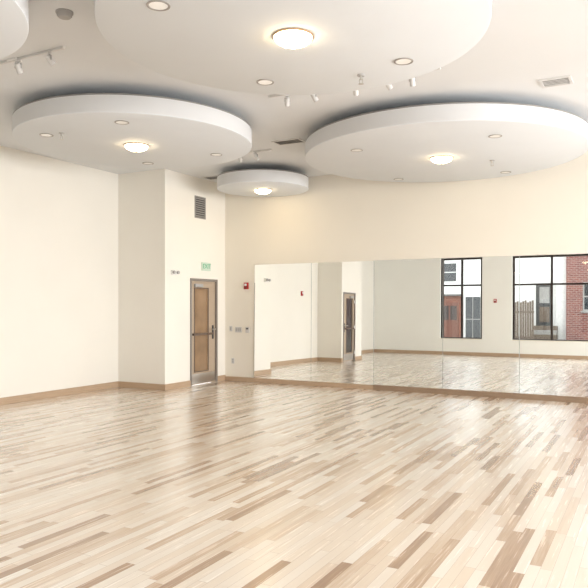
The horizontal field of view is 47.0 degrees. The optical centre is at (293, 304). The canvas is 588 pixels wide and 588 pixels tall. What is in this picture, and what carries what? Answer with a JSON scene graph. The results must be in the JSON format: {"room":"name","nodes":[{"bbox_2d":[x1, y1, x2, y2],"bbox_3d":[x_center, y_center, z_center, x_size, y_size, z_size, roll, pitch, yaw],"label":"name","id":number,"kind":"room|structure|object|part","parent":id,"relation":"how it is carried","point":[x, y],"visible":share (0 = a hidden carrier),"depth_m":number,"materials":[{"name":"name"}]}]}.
{"room":"exercise studio","nodes":[
{"label":"exercise studio","id":0,"kind":"room"},
{"bbox_2d":[0,146,224,397],"bbox_3d":[-5.414,-0.475,9.148,1.508,4.150,13.080,0,0,31],"label":"wall","id":1,"kind":"structure","parent":0,"point":[90,295],"depth_m":12.65,"materials":[{"name":"white paint"}]},
{"bbox_2d":[0,375,225,404],"bbox_3d":[-5.338,1.542,9.107,1.379,0.115,13.072,0,0,31],"label":"baseboard","id":2,"kind":"structure","parent":1,"relation":"attached to","point":[61,392],"depth_m":12.57,"materials":[{"name":"brown wood"}]},
{"bbox_2d":[171,270,179,274],"bbox_3d":[-2.259,-0.620,12.842,0.088,0.090,0.186,0,0,28],"label":"emergency light","id":3,"kind":"object","parent":1,"relation":"attached to","point":[173,272],"visible":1,"depth_m":12.79,"materials":[{"name":"white plastic"}]},
{"bbox_2d":[195,195,205,219],"bbox_3d":[-1.888,-1.960,13.607,0.017,0.440,0.360,0,0,28],"label":"air vent","id":4,"kind":"object","parent":1,"relation":"in","point":[200,202],"visible":1,"depth_m":13.61,"materials":[{"name":"grey metal"}]},
{"bbox_2d":[190,278,217,385],"bbox_3d":[-1.857,0.535,13.744,0.197,2.130,0.930,0,0,28],"label":"door","id":5,"kind":"structure","parent":1,"relation":"in","point":[203,292],"depth_m":13.78,"materials":[{"name":"wood"}]},
{"bbox_3d":[-1.872,0.500,13.684,0.008,1.700,0.494,0,0,28],"label":"lite frame","id":6,"kind":"part","parent":5,"relation":"part of","materials":[{"name":"paint"}]},
{"bbox_3d":[-1.845,1.475,13.737,0.005,0.190,0.794,0,0,28],"label":"kick plate","id":7,"kind":"part","parent":5,"relation":"part of","materials":[{"name":"metal"}]},
{"bbox_2d":[201,262,210,270],"bbox_3d":[-1.791,-0.780,13.759,0.046,0.170,0.280,0,0,28],"label":"exit sign","id":8,"kind":"object","parent":1,"relation":"attached to","point":[205,266],"visible":1,"depth_m":13.71,"materials":[{"name":"white plastic"}]},
{"bbox_2d":[0,380,587,587],"bbox_3d":[0.913,1.660,5.723,16.200,0.120,13.450,0,0,28],"label":"floor","id":9,"kind":"structure","parent":0,"point":[220,484],"depth_m":5.89,"materials":[{"name":"brown wood"}]},
{"bbox_2d":[0,0,587,182],"bbox_3d":[0.913,-2.625,5.723,16.200,0.150,13.450,0,0,28],"label":"ceiling","id":10,"kind":"structure","parent":0,"point":[524,42],"depth_m":7.71,"materials":[{"name":"paint"}]},
{"bbox_2d":[0,0,28,58],"bbox_3d":[-3.449,-2.375,4.890,2.850,0.350,2.850,0,0,28],"label":"ceiling disc","id":11,"kind":"object","parent":10,"relation":"hanging from","point":[14,14],"visible":1,"depth_m":5.33,"materials":[{"name":"paint"}]},
{"bbox_2d":[0,46,65,64],"bbox_3d":[-2.909,-2.539,7.006,1.474,0.028,0.060,0,0,28],"label":"track rail","id":12,"kind":"object","parent":10,"relation":"attached to","point":[10,60],"visible":0.99,"depth_m":6.86,"materials":[{"name":"white metal"}]},
{"bbox_2d":[14,60,22,73],"bbox_3d":[-2.843,-2.456,6.978,0.071,0.136,0.104,0,0,5],"label":"track spotlight","id":13,"kind":"object","parent":12,"relation":"attached to","point":[18,67],"visible":1,"depth_m":6.96,"materials":[{"name":"white metal"}]},
{"bbox_2d":[45,51,55,65],"bbox_3d":[-2.432,-2.456,6.758,0.104,0.136,0.071,0,0,-33],"label":"track spotlight","id":14,"kind":"object","parent":12,"relation":"attached to","point":[48,57],"visible":1,"depth_m":6.73,"materials":[{"name":"white metal"}]},
{"bbox_2d":[55,8,73,19],"bbox_3d":[-1.998,-2.525,5.882,0.150,0.057,0.150,0,0,28],"label":"smoke detector","id":15,"kind":"object","parent":10,"relation":"attached to","point":[62,13],"visible":1,"depth_m":5.84,"materials":[{"name":"grey plastic"}]},
{"bbox_3d":[-1.998,-2.546,5.882,0.150,0.015,0.150,0,0,28],"label":"plate","id":16,"kind":"part","parent":15,"relation":"part of","materials":[{"name":"grey plastic"}]},
{"bbox_2d":[12,93,251,167],"bbox_3d":[-2.168,-2.375,9.310,3.170,0.350,3.170,0,0,28],"label":"ceiling disc","id":17,"kind":"object","parent":10,"relation":"hanging from","point":[178,133],"visible":1,"depth_m":8.57,"materials":[{"name":"paint"}]},
{"bbox_2d":[39,133,53,136],"bbox_3d":[-3.200,-2.197,8.739,0.176,0.011,0.176,0,0,28],"label":"recessed light","id":18,"kind":"object","parent":17,"relation":"attached to","point":[41,134],"visible":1,"depth_m":8.74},
{"bbox_2d":[114,120,128,124],"bbox_3d":[-2.072,-2.197,8.135,0.176,0.011,0.176,0,0,28],"label":"recessed light","id":19,"kind":"object","parent":17,"relation":"attached to","point":[121,122],"visible":1,"depth_m":8.12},
{"bbox_3d":[-2.168,-2.415,9.310,3.162,0.020,3.162,0,0,28],"label":"edge trim","id":20,"kind":"part","parent":17,"relation":"part of","materials":[{"name":"white paint"}]},
{"bbox_2d":[124,142,148,151],"bbox_3d":[-2.168,-2.152,9.310,0.344,0.102,0.344,0,0,28],"label":"ceiling light","id":21,"kind":"object","parent":17,"relation":"attached to","point":[132,146],"visible":1,"depth_m":9.21,"materials":[{"name":"white glass"}]},
{"bbox_2d":[210,153,221,155],"bbox_3d":[-1.136,-2.197,9.880,0.176,0.011,0.176,0,0,28],"label":"recessed light","id":22,"kind":"object","parent":17,"relation":"attached to","point":[212,154],"visible":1,"depth_m":9.86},
{"bbox_2d":[201,175,217,179],"bbox_3d":[-1.561,-2.546,13.489,0.480,0.015,0.300,0,0,28],"label":"ceiling vent","id":23,"kind":"object","parent":10,"relation":"in","point":[215,176],"visible":0.52,"depth_m":13.48,"materials":[{"name":"white metal"}]},
{"bbox_2d":[249,149,271,152],"bbox_3d":[-0.731,-2.539,11.228,0.824,0.028,0.060,0,0,28],"label":"track rail","id":24,"kind":"object","parent":10,"relation":"attached to","point":[264,149],"visible":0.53,"depth_m":11.12,"materials":[{"name":"white metal"}]},
{"bbox_2d":[254,152,259,160],"bbox_3d":[-0.620,-2.456,11.176,0.104,0.136,0.071,0,0,-39],"label":"track spotlight","id":25,"kind":"object","parent":24,"relation":"attached to","point":[255,153],"visible":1,"depth_m":11.15,"materials":[{"name":"white metal"}]},
{"bbox_2d":[217,169,307,196],"bbox_3d":[-0.594,-2.375,12.902,1.740,0.350,1.740,0,0,28],"label":"ceiling disc","id":26,"kind":"object","parent":10,"relation":"hanging from","point":[243,182],"visible":0.99,"depth_m":12.34,"materials":[{"name":"paint"}]},
{"bbox_3d":[-0.594,-2.415,12.902,1.732,0.020,1.732,0,0,28],"label":"edge trim","id":27,"kind":"part","parent":26,"relation":"part of","materials":[{"name":"white paint"}]},
{"bbox_3d":[-0.594,-2.312,12.902,1.738,0.225,1.738,0,0,28],"label":"disc panel","id":28,"kind":"part","parent":26,"relation":"part of","materials":[{"name":"paint"}]},
{"bbox_2d":[254,188,271,194],"bbox_3d":[-0.594,-2.152,12.902,0.344,0.102,0.344,0,0,28],"label":"ceiling light","id":29,"kind":"object","parent":26,"relation":"attached to","point":[262,191],"visible":1,"depth_m":12.80,"materials":[{"name":"white glass"}]},
{"bbox_3d":[-0.594,-2.154,12.902,0.314,0.072,0.314,0,0,28],"label":"lamp shade","id":30,"kind":"part","parent":29,"relation":"part of","materials":[{"name":"white glass"}]},
{"bbox_2d":[271,138,305,145],"bbox_3d":[-0.080,-2.546,10.538,0.480,0.015,0.280,0,0,28],"label":"ceiling vent","id":31,"kind":"object","parent":10,"relation":"in","point":[293,140],"visible":0.98,"depth_m":10.53,"materials":[{"name":"white metal"}]},
{"bbox_2d":[94,0,491,94],"bbox_3d":[-0.008,-2.375,5.530,3.120,0.350,3.120,0,0,28],"label":"ceiling disc","id":32,"kind":"object","parent":10,"relation":"hanging from","point":[230,45],"visible":0.98,"depth_m":5.60,"materials":[{"name":"paint"}]},
{"bbox_2d":[146,0,170,10],"bbox_3d":[-0.995,-2.197,4.959,0.176,0.011,0.176,0,0,28],"label":"recessed light","id":33,"kind":"object","parent":32,"relation":"attached to","point":[156,5],"visible":1,"depth_m":4.95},
{"bbox_2d":[256,79,273,85],"bbox_3d":[-0.284,-2.197,6.665,0.176,0.011,0.176,0,0,28],"label":"recessed light","id":34,"kind":"object","parent":32,"relation":"attached to","point":[265,82],"visible":1,"depth_m":6.66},
{"bbox_2d":[272,28,313,48],"bbox_3d":[-0.008,-2.152,5.530,0.344,0.102,0.344,0,0,28],"label":"ceiling light","id":35,"kind":"object","parent":32,"relation":"attached to","point":[292,38],"visible":1,"depth_m":5.44,"materials":[{"name":"white glass"}]},
{"bbox_2d":[357,74,364,84],"bbox_3d":[0.641,-2.158,6.465,0.076,0.091,0.076,0,0,28],"label":"sprinkler head","id":36,"kind":"object","parent":32,"relation":"attached to","point":[358,75],"visible":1,"depth_m":6.45},
{"bbox_2d":[394,58,412,64],"bbox_3d":[0.988,-2.197,6.097,0.176,0.011,0.176,0,0,28],"label":"recessed light","id":37,"kind":"object","parent":32,"relation":"attached to","point":[400,61],"visible":1,"depth_m":6.09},
{"bbox_2d":[268,68,440,97],"bbox_3d":[0.632,-2.539,7.740,2.124,0.028,0.060,0,0,28],"label":"track rail","id":38,"kind":"object","parent":10,"relation":"attached to","point":[269,96],"visible":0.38,"depth_m":8.19,"materials":[{"name":"white metal"}]},
{"bbox_2d":[284,95,289,106],"bbox_3d":[-0.081,-2.456,8.130,0.071,0.136,0.104,0,0,0],"label":"track spotlight","id":39,"kind":"object","parent":38,"relation":"attached to","point":[287,99],"visible":0.96,"depth_m":8.11,"materials":[{"name":"white metal"}]},
{"bbox_2d":[311,94,318,101],"bbox_3d":[0.241,-2.456,7.957,0.104,0.136,0.071,0,0,-39],"label":"track spotlight","id":40,"kind":"object","parent":38,"relation":"attached to","point":[314,96],"visible":0.59,"depth_m":7.93,"materials":[{"name":"white metal"}]},
{"bbox_2d":[385,84,392,90],"bbox_3d":[1.053,-2.456,7.521,0.104,0.136,0.071,0,0,-27],"label":"track spotlight","id":41,"kind":"object","parent":38,"relation":"attached to","point":[389,87],"visible":0.54,"depth_m":7.50,"materials":[{"name":"white metal"}]},
{"bbox_2d":[409,77,415,86],"bbox_3d":[1.296,-2.456,7.392,0.071,0.136,0.104,0,0,17],"label":"track spotlight","id":42,"kind":"object","parent":38,"relation":"attached to","point":[412,81],"visible":0.59,"depth_m":7.37,"materials":[{"name":"white metal"}]},
{"bbox_2d":[305,102,587,181],"bbox_3d":[2.205,-2.375,10.102,4.080,0.350,4.080,0,0,28],"label":"ceiling disc","id":43,"kind":"object","parent":10,"relation":"hanging from","point":[398,142],"visible":0.99,"depth_m":9.10,"materials":[{"name":"paint"}]},
{"bbox_2d":[351,149,362,151],"bbox_3d":[0.891,-2.197,9.598,0.176,0.011,0.176,0,0,28],"label":"recessed light","id":44,"kind":"object","parent":43,"relation":"attached to","point":[352,150],"visible":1,"depth_m":9.60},
{"bbox_2d":[430,155,452,163],"bbox_3d":[2.205,-2.152,10.102,0.344,0.102,0.344,0,0,28],"label":"ceiling light","id":45,"kind":"object","parent":43,"relation":"attached to","point":[441,159],"visible":1,"depth_m":10.01,"materials":[{"name":"white glass"}]},
{"bbox_3d":[2.205,-2.415,10.102,4.072,0.020,4.072,0,0,28],"label":"edge trim","id":46,"kind":"part","parent":43,"relation":"part of","materials":[{"name":"white paint"}]},
{"bbox_2d":[488,134,501,137],"bbox_3d":[2.618,-2.197,8.797,0.176,0.011,0.176,0,0,28],"label":"recessed light","id":47,"kind":"object","parent":43,"relation":"attached to","point":[494,135],"visible":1,"depth_m":8.80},
{"bbox_2d":[538,75,572,87],"bbox_3d":[2.985,-2.546,7.704,0.340,0.015,0.300,0,0,28],"label":"ceiling vent","id":48,"kind":"object","parent":10,"relation":"in","point":[562,80],"visible":1,"depth_m":7.69,"materials":[{"name":"white metal"}]},
{"bbox_2d":[225,151,587,377],"bbox_3d":[4.748,-0.475,11.184,14.600,4.150,0.200,0,0,28],"label":"wall","id":49,"kind":"structure","parent":0,"point":[545,211],"depth_m":12.65,"materials":[{"name":"beige paint"}]},
{"bbox_2d":[235,327,241,331],"bbox_3d":[-1.170,0.520,14.239,0.162,0.114,0.015,0,0,28],"label":"light switch","id":50,"kind":"object","parent":49,"relation":"attached to","point":[237,329],"visible":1,"depth_m":14.23,"materials":[{"name":"grey plastic"}]},
{"bbox_2d":[244,282,248,288],"bbox_3d":[-1.004,-0.400,14.125,0.104,0.140,0.058,0,0,28],"label":"fire alarm strobe","id":51,"kind":"object","parent":49,"relation":"attached to","point":[246,285],"visible":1,"depth_m":14.11,"materials":[{"name":"red plastic"}]},
{"bbox_2d":[245,327,249,332],"bbox_3d":[-0.971,0.520,14.123,0.090,0.120,0.030,0,0,28],"label":"thermostat","id":52,"kind":"object","parent":49,"relation":"attached to","point":[247,329],"visible":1,"depth_m":14.11,"materials":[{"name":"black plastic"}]},
{"bbox_2d":[254,263,311,380],"bbox_3d":[-0.241,0.338,13.724,1.324,2.345,0.013,0,-1,28],"label":"mirror panel","id":53,"kind":"object","parent":49,"relation":"attached to","point":[282,292],"visible":1,"depth_m":13.71,"materials":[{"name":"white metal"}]},
{"bbox_2d":[311,261,373,384],"bbox_3d":[0.927,0.338,13.098,1.324,2.345,0.012,0,-1,28],"label":"mirror panel","id":54,"kind":"object","parent":49,"relation":"attached to","point":[342,293],"visible":1,"depth_m":13.08,"materials":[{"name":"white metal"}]},
{"bbox_2d":[225,376,587,402],"bbox_3d":[4.740,1.552,11.041,14.080,0.095,0.060,0,0,28],"label":"baseboard","id":55,"kind":"structure","parent":49,"relation":"attached to","point":[573,399],"depth_m":12.28,"materials":[{"name":"brown wood"}]},
{"bbox_2d":[374,258,442,388],"bbox_3d":[2.095,0.331,12.472,1.324,2.345,0.012,0,-1,28],"label":"mirror panel","id":56,"kind":"object","parent":49,"relation":"attached to","point":[408,293],"visible":1,"depth_m":12.46,"materials":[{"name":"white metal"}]},
{"bbox_2d":[443,256,519,392],"bbox_3d":[3.262,0.331,11.846,1.324,2.345,0.012,0,-1,28],"label":"mirror panel","id":57,"kind":"object","parent":49,"relation":"attached to","point":[481,295],"visible":1,"depth_m":11.83,"materials":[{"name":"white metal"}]},
{"bbox_2d":[519,253,587,396],"bbox_3d":[4.430,0.331,11.220,1.324,2.345,0.012,0,-1,28],"label":"mirror panel","id":58,"kind":"object","parent":49,"relation":"attached to","point":[553,301],"visible":1,"depth_m":11.27,"materials":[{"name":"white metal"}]}
]}

